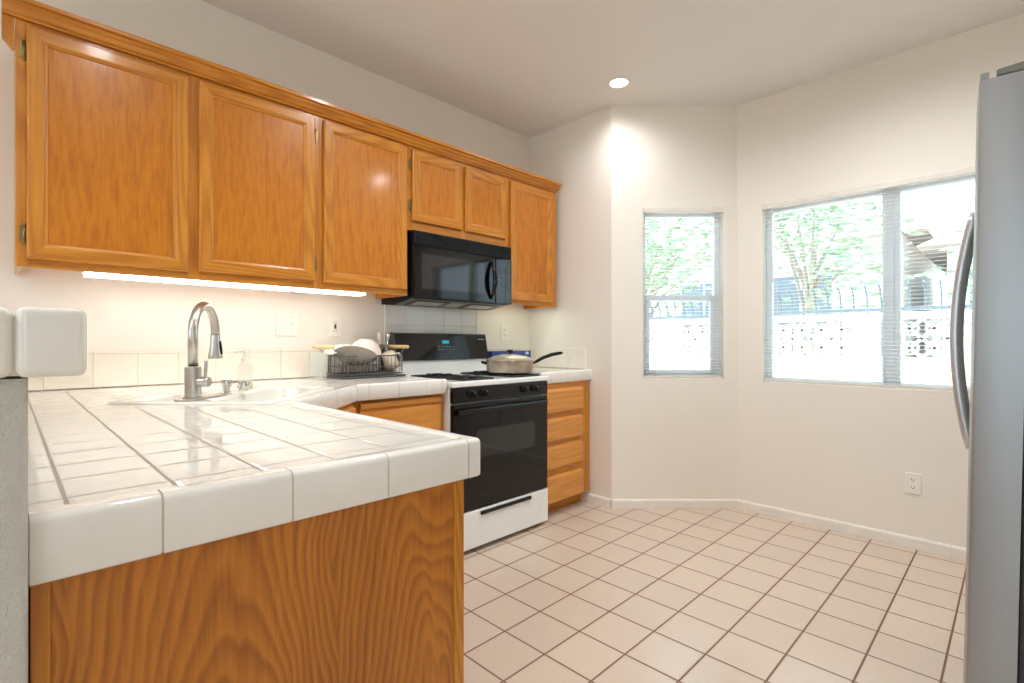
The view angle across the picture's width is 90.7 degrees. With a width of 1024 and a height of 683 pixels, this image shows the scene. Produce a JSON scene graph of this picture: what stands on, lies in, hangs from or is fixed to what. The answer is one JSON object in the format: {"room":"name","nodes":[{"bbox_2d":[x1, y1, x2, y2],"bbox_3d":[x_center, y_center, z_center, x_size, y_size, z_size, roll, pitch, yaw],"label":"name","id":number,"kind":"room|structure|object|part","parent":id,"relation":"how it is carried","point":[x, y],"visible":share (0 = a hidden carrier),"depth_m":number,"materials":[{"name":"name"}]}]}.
{"room":"kitchen","nodes":[
{"label":"kitchen","id":0,"kind":"room"},
{"bbox_2d":[0,376,27,682],"bbox_3d":[-1.246,0.579,1.165,0.146,1.083,1.986,0,0,-45],"label":"wall","id":1,"kind":"structure","parent":0,"point":[13,389],"depth_m":0.51,"materials":[{"name":"paint"}]},
{"bbox_2d":[0,306,86,377],"bbox_3d":[-1.282,0.000,1.114,0.360,0.072,2.000,0,0,-45],"label":"raised tile countertop","id":2,"kind":"structure","parent":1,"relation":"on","point":[34,341],"depth_m":0.51,"materials":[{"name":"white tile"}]},
{"bbox_2d":[0,0,528,391],"bbox_3d":[-2.347,-0.239,1.571,7.100,2.718,0.140,0,0,-45],"label":"wall","id":3,"kind":"structure","parent":0,"point":[123,315],"depth_m":2.45,"materials":[{"name":"white paint"}]},
{"bbox_2d":[14,18,318,293],"bbox_3d":[-1.405,-0.679,2.175,1.048,0.845,0.332,0,0,-45],"label":"upper cabinet","id":4,"kind":"object","parent":3,"relation":"attached to","point":[125,164],"visible":0.98,"depth_m":1.96,"materials":[{"name":"brown wood"}]},
{"bbox_3d":[-1.478,-0.680,1.880,0.473,0.791,0.019,0,0,-45],"label":"door","id":5,"kind":"part","parent":4,"relation":"part of","materials":[{"name":"brown wood"}]},
{"bbox_3d":[-1.481,-0.680,1.883,0.367,0.685,0.006,0,0,-45],"label":"panel","id":6,"kind":"part","parent":4,"relation":"part of","materials":[{"name":"brown wood"}]},
{"bbox_2d":[81,272,365,295],"bbox_3d":[-1.200,-0.268,2.293,1.145,0.040,0.090,0,0,-45],"label":"light","id":7,"kind":"object","parent":4,"relation":"attached to","point":[86,274],"visible":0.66,"depth_m":2.17,"materials":[{"name":"white plastic"}]},
{"bbox_3d":[-1.114,-0.683,2.244,0.484,0.783,0.019,0,0,-45],"label":"door","id":8,"kind":"part","parent":4,"relation":"part of","materials":[{"name":"brown wood"}]},
{"bbox_3d":[-1.117,-0.683,2.247,0.378,0.677,0.006,0,0,-45],"label":"panel","id":9,"kind":"part","parent":4,"relation":"part of","materials":[{"name":"brown wood"}]},
{"bbox_2d":[1,0,561,192],"bbox_3d":[-0.672,-1.066,2.671,2.850,0.160,0.072,0,0,-45],"label":"crown molding","id":10,"kind":"structure","parent":4,"relation":"attached to","point":[32,11],"depth_m":2.12,"materials":[{"name":"brown wood"}]},
{"bbox_2d":[28,349,377,390],"bbox_3d":[-1.331,0.113,2.479,1.590,0.151,0.010,0,0,-45],"label":"tile backsplash","id":11,"kind":"structure","parent":3,"relation":"attached to","point":[104,368],"depth_m":2.28,"materials":[{"name":"beige tile"}]},
{"bbox_2d":[276,313,298,335],"bbox_3d":[-1.170,-0.092,2.636,0.118,0.118,0.017,0,0,-45],"label":"light switch","id":12,"kind":"object","parent":3,"relation":"attached to","point":[287,324],"visible":1,"depth_m":2.64,"materials":[{"name":"white plastic"}]},
{"bbox_2d":[328,316,340,336],"bbox_3d":[-0.988,-0.088,2.822,0.073,0.117,0.010,0,0,-45],"label":"light switch","id":13,"kind":"object","parent":3,"relation":"attached to","point":[334,322],"visible":1,"depth_m":2.82,"materials":[{"name":"white plastic"}]},
{"bbox_2d":[294,116,406,298],"bbox_3d":[-0.858,-0.679,2.722,0.498,0.845,0.332,0,0,-45],"label":"upper cabinet","id":14,"kind":"object","parent":3,"relation":"attached to","point":[363,174],"visible":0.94,"depth_m":2.59,"materials":[{"name":"brown wood"}]},
{"bbox_3d":[-0.746,-0.683,2.612,0.469,0.790,0.019,0,0,-45],"label":"door","id":15,"kind":"part","parent":14,"relation":"part of","materials":[{"name":"brown wood"}]},
{"bbox_3d":[-0.749,-0.683,2.615,0.363,0.684,0.006,0,0,-45],"label":"panel","id":16,"kind":"part","parent":14,"relation":"part of","materials":[{"name":"brown wood"}]},
{"bbox_2d":[384,305,477,343],"bbox_3d":[-0.505,-0.034,3.303,0.741,0.444,0.011,0,0,-45],"label":"tile backsplash","id":17,"kind":"structure","parent":3,"relation":"attached to","point":[397,319],"depth_m":3.26,"materials":[{"name":"beige tile"}]},
{"bbox_2d":[407,145,507,246],"bbox_3d":[-0.407,-0.862,3.172,0.777,0.480,0.332,0,0,-45],"label":"upper cabinet","id":18,"kind":"object","parent":3,"relation":"attached to","point":[446,196],"visible":0.8,"depth_m":3.02,"materials":[{"name":"brown wood"}]},
{"bbox_3d":[-0.430,-0.874,2.928,0.356,0.397,0.019,0,0,-45],"label":"door","id":19,"kind":"part","parent":18,"relation":"part of","materials":[{"name":"brown wood"}]},
{"bbox_3d":[-0.433,-0.874,2.931,0.250,0.291,0.006,0,0,-45],"label":"panel","id":20,"kind":"part","parent":18,"relation":"part of","materials":[{"name":"brown wood"}]},
{"bbox_2d":[381,230,510,309],"bbox_3d":[-0.371,-0.419,3.147,0.760,0.403,0.398,0,0,-45],"label":"microwave","id":21,"kind":"object","parent":18,"relation":"attached to","point":[443,271],"visible":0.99,"depth_m":2.99,"materials":[{"name":"black plastic"}]},
{"bbox_3d":[-0.355,-0.231,3.131,0.740,0.026,0.170,0,0,-45],"label":"plate","id":22,"kind":"part","parent":21,"relation":"part of","materials":[{"name":"grey metal"}]},
{"bbox_3d":[-0.331,-0.394,3.003,0.614,0.294,0.026,0,0,-45],"label":"door","id":23,"kind":"part","parent":21,"relation":"part of","materials":[{"name":"black glass"}]},
{"bbox_3d":[-0.112,-0.391,3.165,0.031,0.239,0.058,0,0,-45],"label":"handle","id":24,"kind":"part","parent":21,"relation":"part of","materials":[{"name":"black plastic"}]},
{"bbox_3d":[-0.062,-0.394,3.273,0.144,0.294,0.026,0,0,-45],"label":"control panel","id":25,"kind":"part","parent":21,"relation":"part of","materials":[{"name":"black ceramic"}]},
{"bbox_3d":[-0.163,-0.873,3.194,0.345,0.395,0.019,0,0,-45],"label":"door","id":26,"kind":"part","parent":18,"relation":"part of","materials":[{"name":"brown wood"}]},
{"bbox_3d":[-0.166,-0.873,3.197,0.239,0.289,0.006,0,0,-45],"label":"panel","id":27,"kind":"part","parent":18,"relation":"part of","materials":[{"name":"brown wood"}]},
{"bbox_2d":[501,325,507,339],"bbox_3d":[-0.056,-0.072,3.755,0.073,0.117,0.009,0,0,-45],"label":"outlet","id":28,"kind":"object","parent":3,"relation":"attached to","point":[504,328],"visible":1,"depth_m":3.75,"materials":[{"name":"white plastic"}]},
{"bbox_2d":[508,177,555,308],"bbox_3d":[0.043,-0.679,3.622,0.495,0.845,0.332,0,0,-45],"label":"upper cabinet","id":29,"kind":"object","parent":3,"relation":"attached to","point":[531,209],"visible":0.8,"depth_m":3.50,"materials":[{"name":"brown wood"}]},
{"bbox_3d":[0.136,-0.675,3.500,0.323,0.678,0.006,0,0,-45],"label":"panel","id":30,"kind":"part","parent":29,"relation":"part of","materials":[{"name":"brown wood"}]},
{"bbox_2d":[486,348,585,368],"bbox_3d":[0.139,0.116,3.567,0.539,0.144,0.548,0,0,-45],"label":"tile backsplash","id":31,"kind":"structure","parent":3,"relation":"attached to","point":[571,357],"depth_m":3.71,"materials":[{"name":"beige tile"}]},
{"bbox_2d":[529,106,611,498],"bbox_3d":[0.447,-0.239,3.726,0.120,2.718,0.760,0,0,-45],"label":"wall","id":32,"kind":"structure","parent":0,"point":[576,154],"depth_m":3.56,"materials":[{"name":"white paint"}]},
{"bbox_2d":[581,492,611,507],"bbox_3d":[0.580,1.089,3.499,0.013,0.061,0.250,0,0,-45],"label":"baseboard","id":33,"kind":"structure","parent":32,"relation":"attached to","point":[587,497],"depth_m":3.49,"materials":[{"name":"white paint"}]},
{"bbox_2d":[201,0,1023,137],"bbox_3d":[0.092,-1.648,-0.446,7.700,0.100,6.440,0,0,-45],"label":"ceiling","id":34,"kind":"structure","parent":0,"point":[528,68],"depth_m":2.68,"materials":[{"name":"paint"}]},
{"bbox_2d":[607,77,630,88],"bbox_3d":[0.658,-1.595,3.109,0.140,0.007,0.140,0,0,-45],"label":"recessed light","id":35,"kind":"object","parent":34,"relation":"in","point":[617,82],"visible":1,"depth_m":3.10,"materials":[{"name":"white glass"}]},
{"bbox_2d":[612,106,736,498],"bbox_3d":[1.097,-0.239,3.475,0.848,2.718,0.120,0,0,0],"label":"wall","id":36,"kind":"structure","parent":0,"point":[672,439],"depth_m":3.42,"materials":[{"name":"white paint"}]},
{"bbox_2d":[612,499,736,508],"bbox_3d":[1.097,1.089,3.409,0.848,0.061,0.013,0,0,0],"label":"baseboard","id":37,"kind":"structure","parent":36,"relation":"attached to","point":[616,503],"depth_m":3.40,"materials":[{"name":"white paint"}]},
{"bbox_2d":[643,213,722,379],"bbox_3d":[1.158,-0.322,3.474,0.544,1.156,0.113,0,0,0],"label":"window","id":38,"kind":"structure","parent":36,"relation":"in","point":[715,216],"depth_m":3.48,"materials":[{"name":"white plastic"}]},
{"bbox_3d":[1.158,0.249,3.454,0.544,0.013,0.073,0,0,0],"label":"sill","id":39,"kind":"part","parent":38,"relation":"part of","materials":[{"name":"white paint"}]},
{"bbox_2d":[642,207,724,377],"bbox_3d":[1.158,-0.336,3.426,0.552,1.153,0.045,0,0,0],"label":"window blind","id":40,"kind":"object","parent":38,"relation":"attached to","point":[653,210],"visible":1,"depth_m":3.42,"materials":[{"name":"white"}]},
{"bbox_3d":[0.966,-0.323,3.434,0.002,1.115,0.029,0,0,0],"label":"ladder cord","id":41,"kind":"part","parent":40,"relation":"part of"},
{"bbox_3d":[1.158,0.235,3.433,0.536,0.012,0.023,0,0,0],"label":"rail","id":42,"kind":"part","parent":40,"relation":"part of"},
{"bbox_3d":[1.350,-0.323,3.434,0.002,1.115,0.029,0,0,0],"label":"ladder cord","id":43,"kind":"part","parent":40,"relation":"part of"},
{"bbox_2d":[464,500,965,682],"bbox_3d":[0.092,1.150,-0.446,7.700,0.060,6.440,0,0,-45],"label":"floor","id":44,"kind":"structure","parent":0,"point":[588,592],"depth_m":2.15,"materials":[{"name":"tile"}]},
{"bbox_2d":[28,480,463,682],"bbox_3d":[-0.618,0.691,1.089,0.630,0.858,0.896,0,0,-45],"label":"base cabinet","id":45,"kind":"object","parent":44,"relation":"on","point":[373,592],"visible":0.52,"depth_m":0.74,"materials":[{"name":"brown wood"}]},
{"bbox_2d":[28,376,479,586],"bbox_3d":[-0.640,0.225,1.788,1.590,0.074,1.944,0,0,-45],"label":"countertop","id":46,"kind":"structure","parent":45,"relation":"on","point":[109,485],"depth_m":0.83,"materials":[{"name":"tile"}]},
{"bbox_2d":[174,301,226,401],"bbox_3d":[-1.024,0.022,1.702,0.095,0.321,0.306,0,0,-11],"label":"kitchen faucet","id":47,"kind":"object","parent":46,"relation":"on","point":[194,381],"visible":1,"depth_m":1.60,"materials":[{"name":"silver metal"}]},
{"bbox_3d":[-1.014,0.179,1.655,0.056,0.007,0.216,0,0,4],"label":"deck plate","id":48,"kind":"part","parent":47,"relation":"part of","materials":[{"name":"silver metal"}]},
{"bbox_3d":[-1.042,-0.030,1.715,0.029,0.216,0.256,0,0,-15],"label":"spout","id":49,"kind":"part","parent":47,"relation":"part of","materials":[{"name":"silver metal"}]},
{"bbox_3d":[-0.978,0.100,1.605,0.032,0.083,0.033,0,0,0],"label":"lever","id":50,"kind":"part","parent":47,"relation":"part of","materials":[{"name":"silver metal"}]},
{"bbox_2d":[107,386,333,404],"bbox_3d":[-0.989,0.268,1.825,0.510,0.170,0.580,0,0,0],"label":"sink","id":51,"kind":"object","parent":46,"relation":"in","point":[257,395],"visible":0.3,"depth_m":1.78,"materials":[{"name":"ceramic"}]},
{"bbox_2d":[220,379,248,393],"bbox_3d":[-0.984,0.158,1.796,0.094,0.050,0.038,0,0,-12],"label":"soap dispenser","id":52,"kind":"object","parent":51,"relation":"on","point":[226,384],"visible":0.96,"depth_m":1.78,"materials":[{"name":"silver metal"}]},
{"bbox_2d":[235,350,252,387],"bbox_3d":[-1.060,0.105,2.005,0.058,0.154,0.059,0,0,-7],"label":"soap bottle","id":53,"kind":"object","parent":51,"relation":"on","point":[244,358],"visible":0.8,"depth_m":2.00,"materials":[{"name":"white"}]},
{"bbox_2d":[312,345,408,378],"bbox_3d":[-0.815,0.102,2.749,0.455,0.175,0.238,0,0,-45],"label":"dish rack","id":54,"kind":"object","parent":46,"relation":"on","point":[364,374],"visible":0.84,"depth_m":2.71,"materials":[{"name":"grey plastic"}]},
{"bbox_3d":[-0.969,0.025,2.596,0.021,0.021,0.238,0,0,-45],"label":"wooden handle","id":55,"kind":"part","parent":54,"relation":"part of","materials":[{"name":"brown wood"}]},
{"bbox_2d":[321,344,350,354],"bbox_3d":[-0.940,0.037,2.703,0.146,0.060,0.155,0,0,-45],"label":"plate","id":56,"kind":"object","parent":54,"relation":"on","point":[326,351],"visible":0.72,"depth_m":2.67,"materials":[{"name":"white ceramic"}]},
{"bbox_2d":[334,346,376,365],"bbox_3d":[-0.833,0.072,2.692,0.213,0.109,0.211,0,0,-45],"label":"shallow bowl","id":57,"kind":"object","parent":54,"relation":"in","point":[363,353],"visible":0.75,"depth_m":2.63,"materials":[{"name":"white ceramic"}]},
{"bbox_2d":[351,339,381,354],"bbox_3d":[-0.814,0.025,2.803,0.178,0.089,0.177,0,0,-45],"label":"plate","id":58,"kind":"object","parent":54,"relation":"on","point":[369,344],"visible":0.74,"depth_m":2.75,"materials":[{"name":"white ceramic"}]},
{"bbox_2d":[378,344,388,370],"bbox_3d":[-0.745,0.088,2.931,0.063,0.152,0.063,0,0,-45],"label":"utensil cup","id":59,"kind":"object","parent":54,"relation":"in","point":[384,347],"visible":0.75,"depth_m":2.90,"materials":[{"name":"metal"}]},
{"bbox_2d":[386,332,389,343],"bbox_3d":[-0.725,0.049,2.940,0.031,0.215,0.023,0,0,-45],"label":"spoon","id":60,"kind":"object","parent":59,"relation":"in","point":[388,333],"visible":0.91,"depth_m":2.94,"materials":[{"name":"silver metal"}]},
{"bbox_2d":[382,350,400,370],"bbox_3d":[-0.685,0.102,2.852,0.110,0.113,0.088,0,0,-45],"label":"mug","id":61,"kind":"object","parent":54,"relation":"in","point":[386,359],"visible":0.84,"depth_m":2.82,"materials":[{"name":"beige ceramic"}]},
{"bbox_3d":[-0.662,0.025,2.903,0.021,0.021,0.238,0,0,-45],"label":"wooden handle","id":62,"kind":"part","parent":54,"relation":"part of","materials":[{"name":"brown wood"}]},
{"bbox_2d":[323,373,405,378],"bbox_3d":[-0.802,0.184,2.769,0.380,0.011,0.230,0,0,-45],"label":"drip tray","id":63,"kind":"object","parent":46,"relation":"on","point":[334,375],"depth_m":2.70,"materials":[{"name":"grey plastic"}]},
{"bbox_2d":[337,402,355,412],"bbox_3d":[-0.745,0.691,1.957,0.110,0.858,0.625,0,0,0],"label":"base cabinet","id":64,"kind":"object","parent":44,"relation":"on","point":[350,407],"visible":0.03,"depth_m":2.17,"materials":[{"name":"brown wood"}]},
{"bbox_3d":[-0.719,0.646,1.957,0.018,0.767,0.625,0,0,0],"label":"frame","id":65,"kind":"part","parent":64,"relation":"part of","materials":[{"name":"brown wood"}]},
{"bbox_3d":[-0.700,0.354,1.957,0.020,0.152,0.553,0,0,0],"label":"false drawer","id":66,"kind":"part","parent":64,"relation":"part of","materials":[{"name":"brown wood"}]},
{"bbox_2d":[354,394,442,430],"bbox_3d":[-0.735,0.691,2.651,0.500,0.858,0.608,0,0,-45],"label":"base cabinet","id":67,"kind":"object","parent":44,"relation":"on","point":[426,411],"visible":0.15,"depth_m":2.47,"materials":[{"name":"brown wood"}]},
{"bbox_2d":[386,332,547,551],"bbox_3d":[-0.256,0.530,3.063,0.748,1.179,0.671,0,0,-45],"label":"gas range","id":68,"kind":"object","parent":44,"relation":"on","point":[507,413],"visible":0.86,"depth_m":2.90,"materials":[{"name":"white metal"}]},
{"bbox_3d":[-0.445,0.194,3.012,0.124,0.021,0.124,0,0,-45],"label":"burner","id":69,"kind":"part","parent":68,"relation":"part of","materials":[{"name":"black plastic"}]},
{"bbox_3d":[-0.261,0.194,2.829,0.124,0.021,0.124,0,0,-45],"label":"burner","id":70,"kind":"part","parent":68,"relation":"part of","materials":[{"name":"black plastic"}]},
{"bbox_3d":[-0.208,0.274,2.665,0.046,0.046,0.024,0,0,-45],"label":"knob","id":71,"kind":"part","parent":68,"relation":"part of","materials":[{"name":"black plastic"}]},
{"bbox_2d":[410,374,547,387],"bbox_3d":[-0.236,0.220,3.041,0.746,0.030,0.564,0,0,-45],"label":"cooktop","id":72,"kind":"object","parent":68,"relation":"in","point":[453,380],"depth_m":2.88,"materials":[{"name":"white metal"}]},
{"bbox_3d":[-0.145,0.274,2.728,0.046,0.046,0.024,0,0,-45],"label":"knob","id":73,"kind":"part","parent":68,"relation":"part of","materials":[{"name":"black plastic"}]},
{"bbox_3d":[-0.051,0.607,2.857,0.732,0.566,0.030,0,0,-45],"label":"oven door","id":74,"kind":"part","parent":68,"relation":"part of","materials":[{"name":"black glass"}]},
{"bbox_3d":[-0.051,0.277,2.859,0.734,0.082,0.028,0,0,-45],"label":"control panel","id":75,"kind":"part","parent":68,"relation":"part of","materials":[{"name":"black metal"}]},
{"bbox_3d":[-0.035,0.363,2.836,0.692,0.032,0.022,0,0,-45],"label":"handle","id":76,"kind":"part","parent":68,"relation":"part of","materials":[{"name":"black metal"}]},
{"bbox_3d":[-0.050,0.995,2.857,0.740,0.198,0.032,0,0,-45],"label":"drawer","id":77,"kind":"part","parent":68,"relation":"part of","materials":[{"name":"white metal"}]},
{"bbox_3d":[-0.027,0.916,2.849,0.394,0.020,0.012,0,0,-45],"label":"handle","id":78,"kind":"part","parent":68,"relation":"part of","materials":[{"name":"black metal"}]},
{"bbox_2d":[481,350,562,373],"bbox_3d":[0.052,0.116,3.216,0.484,0.142,0.312,0,0,-45],"label":"saute pan","id":79,"kind":"object","parent":68,"relation":"on","point":[510,363],"visible":1,"depth_m":3.05,"materials":[{"name":"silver metal"}]},
{"bbox_3d":[-0.012,0.092,3.155,0.300,0.038,0.300,0,0,-45],"label":"lid","id":80,"kind":"part","parent":79,"relation":"part of","materials":[{"name":"metal"}]},
{"bbox_3d":[0.225,0.101,3.242,0.218,0.083,0.024,0,0,-20],"label":"handle","id":81,"kind":"part","parent":79,"relation":"part of","materials":[{"name":"black plastic"}]},
{"bbox_3d":[0.079,0.274,2.951,0.046,0.046,0.024,0,0,-45],"label":"knob","id":82,"kind":"part","parent":68,"relation":"part of","materials":[{"name":"black plastic"}]},
{"bbox_3d":[0.141,0.274,3.014,0.046,0.046,0.024,0,0,-45],"label":"knob","id":83,"kind":"part","parent":68,"relation":"part of","materials":[{"name":"black plastic"}]},
{"bbox_2d":[544,380,588,511],"bbox_3d":[0.160,0.691,3.548,0.518,0.858,0.604,0,0,-45],"label":"base cabinet","id":84,"kind":"object","parent":44,"relation":"on","point":[568,402],"visible":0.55,"depth_m":3.35,"materials":[{"name":"brown wood"}]},
{"bbox_2d":[486,367,591,383],"bbox_3d":[0.163,0.225,3.550,0.529,0.074,0.586,0,0,-45],"label":"countertop","id":85,"kind":"structure","parent":84,"relation":"on","point":[555,375],"depth_m":3.38,"materials":[{"name":"tile"}]},
{"bbox_2d":[487,350,530,358],"bbox_3d":[-0.016,0.126,3.681,0.398,0.127,0.050,0,0,-45],"label":"box","id":86,"kind":"object","parent":85,"relation":"on","point":[527,353],"visible":0.32,"depth_m":3.63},
{"bbox_3d":[0.336,0.376,3.311,0.409,0.152,0.020,0,0,-45],"label":"drawer","id":87,"kind":"part","parent":84,"relation":"part of","materials":[{"name":"brown wood"}]},
{"bbox_3d":[0.336,0.942,3.311,0.409,0.169,0.020,0,0,-45],"label":"drawer","id":88,"kind":"part","parent":84,"relation":"part of","materials":[{"name":"brown wood"}]},
{"bbox_3d":[0.336,0.560,3.311,0.409,0.144,0.020,0,0,-45],"label":"drawer","id":89,"kind":"part","parent":84,"relation":"part of","materials":[{"name":"brown wood"}]},
{"bbox_3d":[0.336,0.738,3.311,0.409,0.143,0.020,0,0,-45],"label":"drawer","id":90,"kind":"part","parent":84,"relation":"part of","materials":[{"name":"brown wood"}]},
{"bbox_2d":[950,61,1023,682],"bbox_3d":[1.691,0.226,1.286,0.910,1.737,0.878,0,1,-45],"label":"refrigerator","id":91,"kind":"object","parent":44,"relation":"on","point":[991,425],"visible":1,"depth_m":1.19,"materials":[{"name":"grey paint"}]},
{"bbox_3d":[1.373,-0.040,1.533,0.026,0.722,0.070,0,1,-45],"label":"handle","id":92,"kind":"part","parent":91,"relation":"part of","materials":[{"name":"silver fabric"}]},
{"bbox_3d":[1.444,-0.040,1.604,0.026,0.722,0.070,0,1,-45],"label":"handle","id":93,"kind":"part","parent":91,"relation":"part of","materials":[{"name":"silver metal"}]},
{"bbox_2d":[737,13,1023,547],"bbox_3d":[2.362,-0.239,2.658,0.120,2.718,2.260,0,0,-45],"label":"wall","id":94,"kind":"structure","parent":0,"point":[844,454],"depth_m":2.95,"materials":[{"name":"white paint"}]},
{"bbox_2d":[737,499,965,560],"bbox_3d":[2.273,1.089,2.653,0.013,0.061,2.140,0,0,-45],"label":"baseboard","id":95,"kind":"structure","parent":94,"relation":"attached to","point":[952,551],"depth_m":2.92,"materials":[{"name":"white paint"}]},
{"bbox_2d":[763,174,974,393],"bbox_3d":[2.136,-0.309,2.883,0.113,1.151,1.298,0,0,-45],"label":"window","id":96,"kind":"structure","parent":94,"relation":"in","point":[895,330],"depth_m":2.88,"materials":[{"name":"white plastic"}]},
{"bbox_3d":[2.122,0.260,2.868,0.073,0.013,1.298,0,0,-45],"label":"sill","id":97,"kind":"part","parent":96,"relation":"part of","materials":[{"name":"white paint"}]},
{"bbox_2d":[761,166,974,390],"bbox_3d":[2.102,-0.323,2.849,0.045,1.148,1.306,0,0,-45],"label":"window blind","id":98,"kind":"object","parent":96,"relation":"attached to","point":[968,170],"visible":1,"depth_m":2.92,"materials":[{"name":"white plastic"}]},
{"bbox_3d":[1.706,-0.310,3.257,0.029,1.110,0.002,0,0,-45],"label":"ladder cord","id":99,"kind":"part","parent":98,"relation":"part of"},
{"bbox_3d":[2.108,0.245,2.854,0.023,0.012,1.290,0,0,-45],"label":"rail","id":100,"kind":"part","parent":98,"relation":"part of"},
{"bbox_3d":[2.108,-0.310,2.854,0.029,1.110,0.002,0,0,-45],"label":"ladder cord","id":101,"kind":"part","parent":98,"relation":"part of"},
{"bbox_2d":[905,472,921,494],"bbox_3d":[2.181,0.768,2.748,0.009,0.115,0.072,0,0,-45],"label":"outlet","id":102,"kind":"object","parent":94,"relation":"attached to","point":[913,481],"visible":1,"depth_m":2.75,"materials":[{"name":"white plastic"}]},
{"bbox_2d":[909,477,916,482],"bbox_3d":[2.179,0.749,2.747,0.002,0.027,0.033,0,0,-45],"label":"receptacle","id":103,"kind":"object","parent":102,"relation":"attached to","point":[911,479],"depth_m":2.75,"materials":[{"name":"white plastic"}]},
{"bbox_2d":[909,484,916,489],"bbox_3d":[2.179,0.787,2.747,0.002,0.027,0.033,0,0,-45],"label":"receptacle","id":104,"kind":"object","parent":102,"relation":"attached to","point":[911,486],"depth_m":2.75,"materials":[{"name":"white plastic"}]},
{"label":"outside","id":105,"kind":"structure","parent":0,"visible":0},
{"bbox_3d":[2.830,1.320,5.656,40.000,0.100,40.000,0,0,-45],"label":"ground","id":106,"kind":"structure","parent":105,"visible":0},
{"bbox_2d":[645,218,710,352],"bbox_3d":[2.580,-1.140,9.622,3.639,4.829,3.629,0,0,-23],"label":"tree","id":107,"kind":"object","parent":106,"relation":"on","point":[667,238],"visible":0.37,"depth_m":9.13,"materials":[{"name":"green plant"}]},
{"bbox_2d":[647,209,936,356],"bbox_3d":[7.712,-1.030,14.210,6.800,4.600,6.800,0,0,-45],"label":"outdoor backdrop","id":108,"kind":"structure","parent":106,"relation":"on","point":[918,300],"depth_m":11.26,"materials":[{"name":"paint"}]},
{"bbox_3d":[4.875,-0.930,12.789,0.018,1.100,1.200,0,0,-45],"label":"pane","id":109,"kind":"part","parent":108,"relation":"part of","materials":[{"name":"glass"}]},
{"bbox_3d":[6.430,-0.930,11.233,0.018,1.100,1.200,0,0,-45],"label":"pane","id":110,"kind":"part","parent":108,"relation":"part of","materials":[{"name":"glass"}]},
{"bbox_2d":[650,310,971,385],"bbox_3d":[2.954,0.502,5.073,0.210,1.535,11.200,0,0,-45],"label":"wall","id":111,"kind":"structure","parent":106,"relation":"on","point":[661,335],"depth_m":4.81,"materials":[{"name":"white concrete"}]},
{"bbox_2d":[650,279,971,356],"bbox_3d":[3.368,0.326,5.840,0.208,1.889,10.500,0,0,-45],"label":"iron fence","id":112,"kind":"object","parent":106,"relation":"on","point":[941,307],"visible":0.17,"depth_m":5.64,"materials":[{"name":"metal"}]},
{"bbox_2d":[707,193,933,354],"bbox_3d":[4.539,-1.244,7.625,2.921,5.036,2.979,0,0,-45],"label":"tree","id":113,"kind":"object","parent":106,"relation":"on","point":[869,264],"visible":0.32,"depth_m":7.32,"materials":[{"name":"green plant"}]},
{"bbox_2d":[916,224,972,357],"bbox_3d":[11.246,-0.780,9.967,6.800,4.100,4.400,0,0,-45],"label":"house","id":114,"kind":"structure","parent":106,"relation":"on","point":[935,259],"depth_m":9.11,"materials":[{"name":"paint"}]},
{"bbox_3d":[8.409,-0.780,8.546,0.018,1.000,1.000,0,0,-45],"label":"pane","id":115,"kind":"part","parent":114,"relation":"part of","materials":[{"name":"glass"}]},
{"bbox_2d":[929,221,972,348],"bbox_3d":[6.984,-0.746,6.541,2.270,4.042,2.411,0,0,-22],"label":"tree","id":116,"kind":"object","parent":106,"relation":"on","point":[970,282],"visible":0.08,"depth_m":7.19,"materials":[{"name":"green plant"}]}
]}

